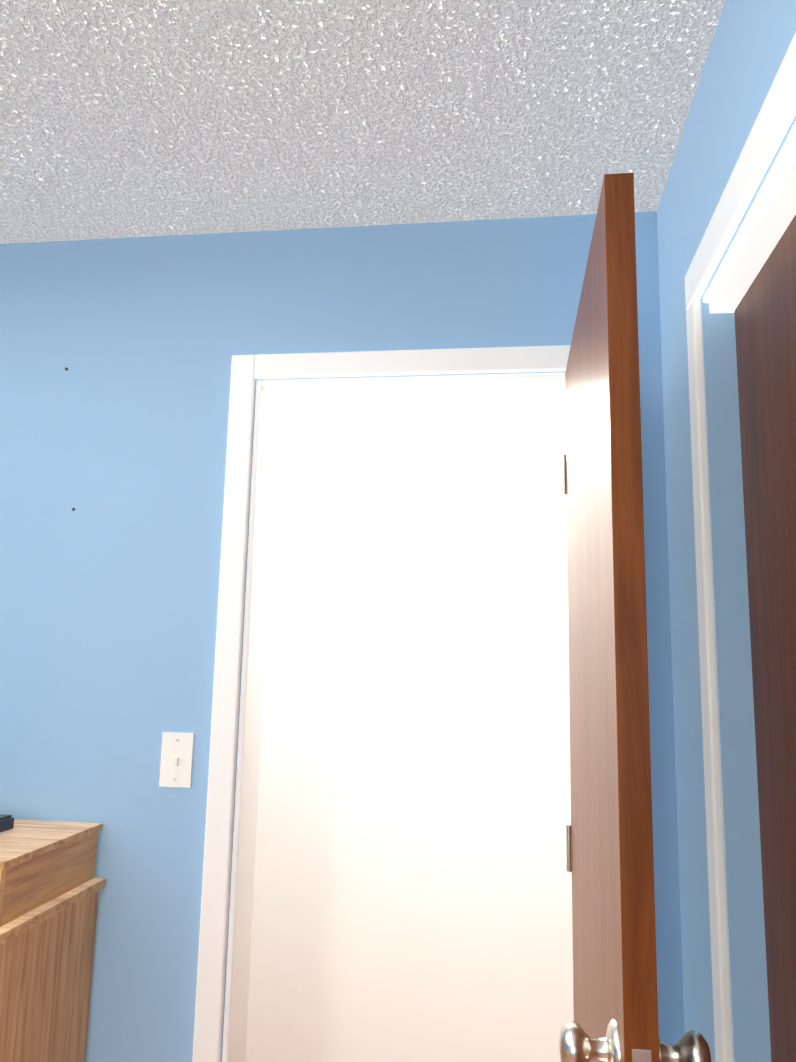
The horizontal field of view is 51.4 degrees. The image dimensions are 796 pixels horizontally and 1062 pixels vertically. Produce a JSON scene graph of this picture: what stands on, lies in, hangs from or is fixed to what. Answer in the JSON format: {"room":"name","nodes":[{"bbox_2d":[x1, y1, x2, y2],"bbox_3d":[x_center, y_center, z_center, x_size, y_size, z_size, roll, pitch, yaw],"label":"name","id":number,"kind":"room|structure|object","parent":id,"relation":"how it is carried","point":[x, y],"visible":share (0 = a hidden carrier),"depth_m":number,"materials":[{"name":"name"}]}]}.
{"room":"bedroom","nodes":[
{"label":"bedroom","id":0,"kind":"room"},
{"bbox_2d":[0,211,684,1061],"bbox_3d":[-1.312,0.472,2.003,5.650,2.420,0.120,0,-10,7],"label":"wall","id":1,"kind":"structure","parent":0,"point":[114,435],"depth_m":1.92,"materials":[{"name":"blue paint"}]},
{"bbox_2d":[159,732,193,787],"bbox_3d":[-0.489,0.504,1.820,0.072,0.116,0.015,0,-10,7],"label":"light switch","id":2,"kind":"object","parent":1,"relation":"attached to","point":[176,764],"visible":1,"depth_m":1.82,"materials":[{"name":"white plastic"}]},
{"bbox_2d":[192,355,254,1061],"bbox_3d":[-0.386,0.619,1.787,0.058,2.098,0.016,0,-10,7],"label":"trim","id":3,"kind":"structure","parent":1,"relation":"attached to","point":[208,1024],"depth_m":1.81,"materials":[{"name":"white wood"}]},
{"bbox_2d":[222,380,275,1061],"bbox_3d":[-0.341,0.659,1.850,0.014,2.040,0.132,0,-10,7],"label":"door frame","id":4,"kind":"structure","parent":1,"relation":"attached to","point":[240,920],"depth_m":1.86,"materials":[{"name":"white wood"}]},
{"bbox_2d":[254,345,570,378],"bbox_3d":[0.040,-0.388,1.902,0.760,0.058,0.016,0,-10,7],"label":"trim","id":5,"kind":"structure","parent":1,"relation":"attached to","point":[432,361],"depth_m":1.89,"materials":[{"name":"white wood"}]},
{"bbox_2d":[262,372,564,402],"bbox_3d":[0.049,-0.340,1.968,0.732,0.014,0.132,0,-10,7],"label":"door frame","id":6,"kind":"structure","parent":1,"relation":"attached to","point":[438,387],"depth_m":1.95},
{"bbox_2d":[559,173,710,1061],"bbox_3d":[0.323,0.583,1.309,0.174,2.016,0.774,0,-10,7],"label":"entry door","id":7,"kind":"structure","parent":1,"relation":"in","point":[609,850],"depth_m":1.07,"materials":[{"name":"brown wood"}]},
{"bbox_2d":[0,0,725,243],"bbox_3d":[-0.232,-0.978,0.834,8.400,0.100,5.070,0,-10,7],"label":"ceiling","id":8,"kind":"structure","parent":0,"point":[132,118],"depth_m":1.57,"materials":[{"name":"white paint"}]},
{"bbox_2d":[246,396,573,1061],"bbox_3d":[0.900,0.668,2.906,5.200,2.420,0.120,0,-10,7],"label":"wall","id":9,"kind":"structure","parent":0,"point":[412,896],"depth_m":2.94,"materials":[{"name":"white paint"}]},
{"bbox_2d":[657,0,795,1061],"bbox_3d":[0.477,0.277,0.611,0.100,2.420,2.207,0,-10,7],"label":"wall","id":10,"kind":"structure","parent":0,"point":[678,228],"depth_m":1.41,"materials":[{"name":"blue paint"}]},
{"bbox_2d":[686,299,733,1061],"bbox_3d":[0.512,0.594,1.322,0.016,2.030,0.058,0,-10,7],"label":"trim","id":11,"kind":"structure","parent":10,"relation":"attached to","point":[722,1012],"depth_m":1.36,"materials":[{"name":"white wood"}]},
{"bbox_2d":[685,32,795,310],"bbox_3d":[0.412,-0.598,0.574,0.016,0.070,1.943,0,-10,7],"label":"trim","id":12,"kind":"structure","parent":10,"relation":"attached to","point":[773,122],"depth_m":1.13,"materials":[{"name":"white wood"}]},
{"bbox_2d":[702,122,795,302],"bbox_3d":[0.470,-0.556,0.565,0.100,0.012,1.815,0,-10,7],"label":"door frame","id":13,"kind":"structure","parent":10,"relation":"attached to","point":[778,167],"depth_m":1.16,"materials":[{"name":"white wood"}]},
{"bbox_2d":[709,148,795,313],"bbox_3d":[0.470,-0.541,0.562,0.078,0.018,1.815,0,-10,7],"label":"trim","id":14,"kind":"structure","parent":10,"relation":"attached to","point":[775,217],"depth_m":1.21,"materials":[{"name":"white wood"}]},
{"bbox_2d":[734,215,795,1061],"bbox_3d":[0.518,0.510,0.811,0.026,2.000,0.961,0,-10,7],"label":"closet door","id":15,"kind":"structure","parent":10,"relation":"in","point":[765,321],"depth_m":1.23,"materials":[{"name":"brown wood"}]},
{"bbox_3d":[-0.283,1.507,0.419,8.400,0.100,5.070,0,-10,7],"label":"floor","id":16,"kind":"structure","parent":0,"visible":0},
{"bbox_2d":[0,819,105,1061],"bbox_3d":[-1.180,1.107,1.554,1.030,1.026,0.471,0,-10,6],"label":"dresser","id":17,"kind":"object","parent":16,"relation":"on","point":[51,886],"visible":1,"depth_m":1.60,"materials":[{"name":"brown wood"}]},
{"bbox_2d":[0,814,13,831],"bbox_3d":[-1.107,0.587,1.645,0.580,0.028,0.252,0,-10,8],"label":"case","id":18,"kind":"object","parent":17,"relation":"on","point":[6,822],"visible":1,"depth_m":1.70,"materials":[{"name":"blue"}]}
]}

